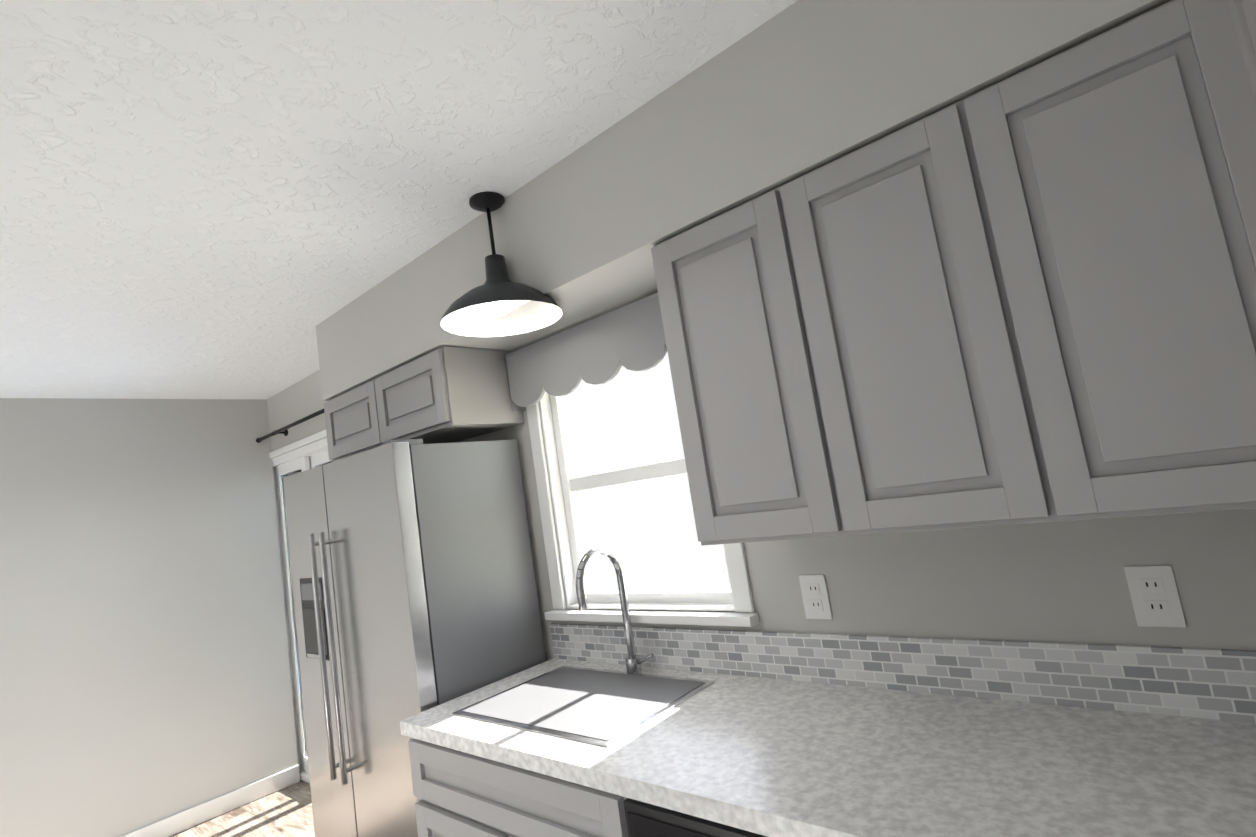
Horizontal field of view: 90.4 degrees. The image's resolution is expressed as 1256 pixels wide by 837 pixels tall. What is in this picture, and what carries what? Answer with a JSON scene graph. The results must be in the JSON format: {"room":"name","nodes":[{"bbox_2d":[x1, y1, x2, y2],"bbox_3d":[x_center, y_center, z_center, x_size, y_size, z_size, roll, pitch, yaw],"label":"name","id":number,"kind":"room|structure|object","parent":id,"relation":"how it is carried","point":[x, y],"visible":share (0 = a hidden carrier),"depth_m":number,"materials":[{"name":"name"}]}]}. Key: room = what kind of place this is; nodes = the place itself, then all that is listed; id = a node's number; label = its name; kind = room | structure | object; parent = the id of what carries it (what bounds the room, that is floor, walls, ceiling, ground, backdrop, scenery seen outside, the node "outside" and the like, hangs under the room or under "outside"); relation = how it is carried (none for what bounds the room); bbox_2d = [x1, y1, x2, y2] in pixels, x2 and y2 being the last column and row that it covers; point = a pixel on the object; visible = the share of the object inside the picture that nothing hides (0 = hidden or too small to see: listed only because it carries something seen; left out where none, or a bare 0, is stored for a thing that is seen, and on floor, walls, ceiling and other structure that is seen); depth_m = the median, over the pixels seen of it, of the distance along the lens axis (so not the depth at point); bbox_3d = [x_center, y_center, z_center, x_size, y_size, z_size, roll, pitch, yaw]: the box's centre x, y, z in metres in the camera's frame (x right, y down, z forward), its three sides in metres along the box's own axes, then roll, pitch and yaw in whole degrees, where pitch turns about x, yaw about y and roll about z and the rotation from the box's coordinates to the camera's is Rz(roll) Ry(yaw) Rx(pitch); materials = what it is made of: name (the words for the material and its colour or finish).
{"room":"kitchen","nodes":[
{"label":"kitchen","id":0,"kind":"room"},
{"bbox_2d":[0,398,297,836],"bbox_3d":[-3.814,1.123,2.395,0.233,2.440,4.550,-14,-8,40],"label":"wall","id":1,"kind":"structure","parent":0,"point":[145,678],"depth_m":3.45,"materials":[{"name":"grey paint"}]},
{"bbox_2d":[120,765,299,836],"bbox_3d":[-3.587,2.258,2.209,0.107,0.100,4.564,-14,-8,40],"label":"baseboard","id":2,"kind":"structure","parent":1,"relation":"attached to","point":[172,825],"depth_m":3.56,"materials":[{"name":"white wood"}]},
{"bbox_2d":[170,780,314,836],"bbox_3d":[-4.523,2.120,-1.140,7.450,0.100,10.950,-14,-8,40],"label":"floor","id":3,"kind":"structure","parent":0,"point":[286,811],"depth_m":3.45,"materials":[{"name":"brown wood"}]},
{"bbox_2d":[283,439,545,836],"bbox_3d":[-0.829,1.015,2.401,0.920,1.762,0.571,-14,-8,40],"label":"fridge","id":4,"kind":"object","parent":3,"relation":"on","point":[414,582],"visible":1,"depth_m":2.18,"materials":[{"name":"grey metal"}]},
{"bbox_2d":[401,732,623,836],"bbox_3d":[-0.076,1.279,1.753,0.874,0.870,0.624,-14,-8,40],"label":"base cabinet","id":5,"kind":"object","parent":3,"relation":"on","point":[459,792],"depth_m":1.56,"materials":[{"name":"grey wood"}]},
{"bbox_2d":[400,656,1255,836],"bbox_3d":[0.409,0.693,1.322,2.376,0.040,0.625,-14,-8,40],"label":"countertop","id":6,"kind":"structure","parent":5,"relation":"on","point":[792,755],"depth_m":1.21,"materials":[{"name":"grey stone"}]},
{"bbox_2d":[616,788,799,836],"bbox_3d":[0.449,1.147,1.296,0.670,0.870,0.624,-14,-8,40],"label":"dishwasher","id":7,"kind":"object","parent":3,"relation":"on","point":[640,816],"depth_m":1.20,"materials":[{"name":"black metal"}]},
{"bbox_2d":[0,0,797,399],"bbox_3d":[-4.854,-0.376,-0.798,7.450,0.100,11.100,-14,-8,40],"label":"ceiling","id":8,"kind":"structure","parent":0,"point":[220,198],"depth_m":1.55,"materials":[{"name":"white paint"}]},
{"bbox_2d":[440,191,562,337],"bbox_3d":[-0.412,-0.491,1.928,0.370,0.390,0.370,-14,-8,40],"label":"pendant light","id":9,"kind":"object","parent":8,"relation":"hanging from","point":[465,314],"visible":1,"depth_m":1.92,"materials":[{"name":"black metal"}]},
{"bbox_2d":[316,0,1169,400],"bbox_3d":[-0.189,-0.536,2.012,3.000,0.351,0.340,-14,-8,40],"label":"soffit","id":10,"kind":"structure","parent":8,"relation":"attached to","point":[798,88],"depth_m":1.45,"materials":[{"name":"grey paint"}]},
{"bbox_2d":[267,370,1255,660],"bbox_3d":[-0.456,0.638,2.621,5.600,2.440,0.200,-14,-8,40],"label":"wall","id":11,"kind":"structure","parent":0,"point":[1059,582],"depth_m":1.39,"materials":[{"name":"grey paint"}]},
{"bbox_2d":[256,409,323,442],"bbox_3d":[-1.892,0.013,3.663,1.420,0.044,0.085,-14,-8,40],"label":"curtain rod","id":12,"kind":"object","parent":11,"relation":"attached to","point":[285,428],"visible":0.58,"depth_m":3.77,"materials":[{"name":"black metal"}]},
{"bbox_2d":[269,430,332,783],"bbox_3d":[-1.751,1.141,3.709,1.352,2.079,0.164,-14,-8,40],"label":"door frame","id":13,"kind":"structure","parent":11,"relation":"attached to","point":[314,454],"depth_m":4.02,"materials":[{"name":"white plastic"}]},
{"bbox_2d":[324,376,387,461],"bbox_3d":[-1.053,0.010,2.765,0.544,0.284,0.339,-14,-8,40],"label":"upper cabinet","id":14,"kind":"object","parent":11,"relation":"attached to","point":[354,419],"depth_m":2.63,"materials":[{"name":"grey wood"}]},
{"bbox_2d":[380,346,523,443],"bbox_3d":[-0.737,-0.070,2.490,0.544,0.284,0.339,-14,-8,40],"label":"upper cabinet","id":15,"kind":"object","parent":11,"relation":"attached to","point":[447,394],"depth_m":2.31,"materials":[{"name":"grey wood"}]},
{"bbox_2d":[505,292,666,410],"bbox_3d":[-0.086,-0.225,2.108,0.948,0.220,0.064,-14,-8,40],"label":"valance","id":16,"kind":"object","parent":11,"relation":"attached to","point":[604,348],"visible":0.75,"depth_m":2.10,"materials":[{"name":"grey painted wood"}]},
{"bbox_2d":[526,351,759,626],"bbox_3d":[0.004,0.179,2.135,0.874,0.979,0.180,-14,-8,40],"label":"kitchen window","id":17,"kind":"structure","parent":11,"relation":"in","point":[618,475],"depth_m":2.19,"materials":[{"name":"glass"}]},
{"bbox_2d":[651,173,875,545],"bbox_3d":[0.376,-0.107,1.526,0.423,0.760,0.339,-14,-8,40],"label":"upper cabinet","id":18,"kind":"object","parent":11,"relation":"attached to","point":[771,445],"depth_m":1.38,"materials":[{"name":"grey wood"}]},
{"bbox_2d":[799,575,832,619],"bbox_3d":[0.497,0.474,1.655,0.072,0.115,0.008,-14,-8,40],"label":"outlet","id":19,"kind":"object","parent":11,"relation":"attached to","point":[815,596],"visible":1,"depth_m":1.65,"materials":[{"name":"white plastic"}]},
{"bbox_2d":[808,125,995,533],"bbox_3d":[0.621,-0.169,1.312,0.484,0.760,0.339,-14,-8,40],"label":"upper cabinet","id":20,"kind":"object","parent":11,"relation":"attached to","point":[922,468],"depth_m":1.19,"materials":[{"name":"grey wood"}]},
{"bbox_2d":[908,0,1255,525],"bbox_3d":[0.853,-0.230,1.083,0.422,0.760,0.381,-14,-8,40],"label":"upper cabinet","id":21,"kind":"object","parent":11,"relation":"attached to","point":[1026,296],"depth_m":0.99,"materials":[{"name":"grey wood"}]},
{"bbox_2d":[1124,565,1185,627],"bbox_3d":[1.016,0.343,1.203,0.072,0.115,0.008,-14,-8,40],"label":"outlet","id":22,"kind":"object","parent":11,"relation":"attached to","point":[1154,595],"visible":1,"depth_m":1.20,"materials":[{"name":"white plastic"}]},
{"bbox_2d":[1172,0,1255,295],"bbox_3d":[0.838,-0.289,0.553,0.381,0.760,0.559,-14,-8,40],"label":"upper cabinet","id":23,"kind":"object","parent":11,"relation":"attached to","point":[1220,35],"depth_m":0.88,"materials":[{"name":"grey wood"}]}
]}

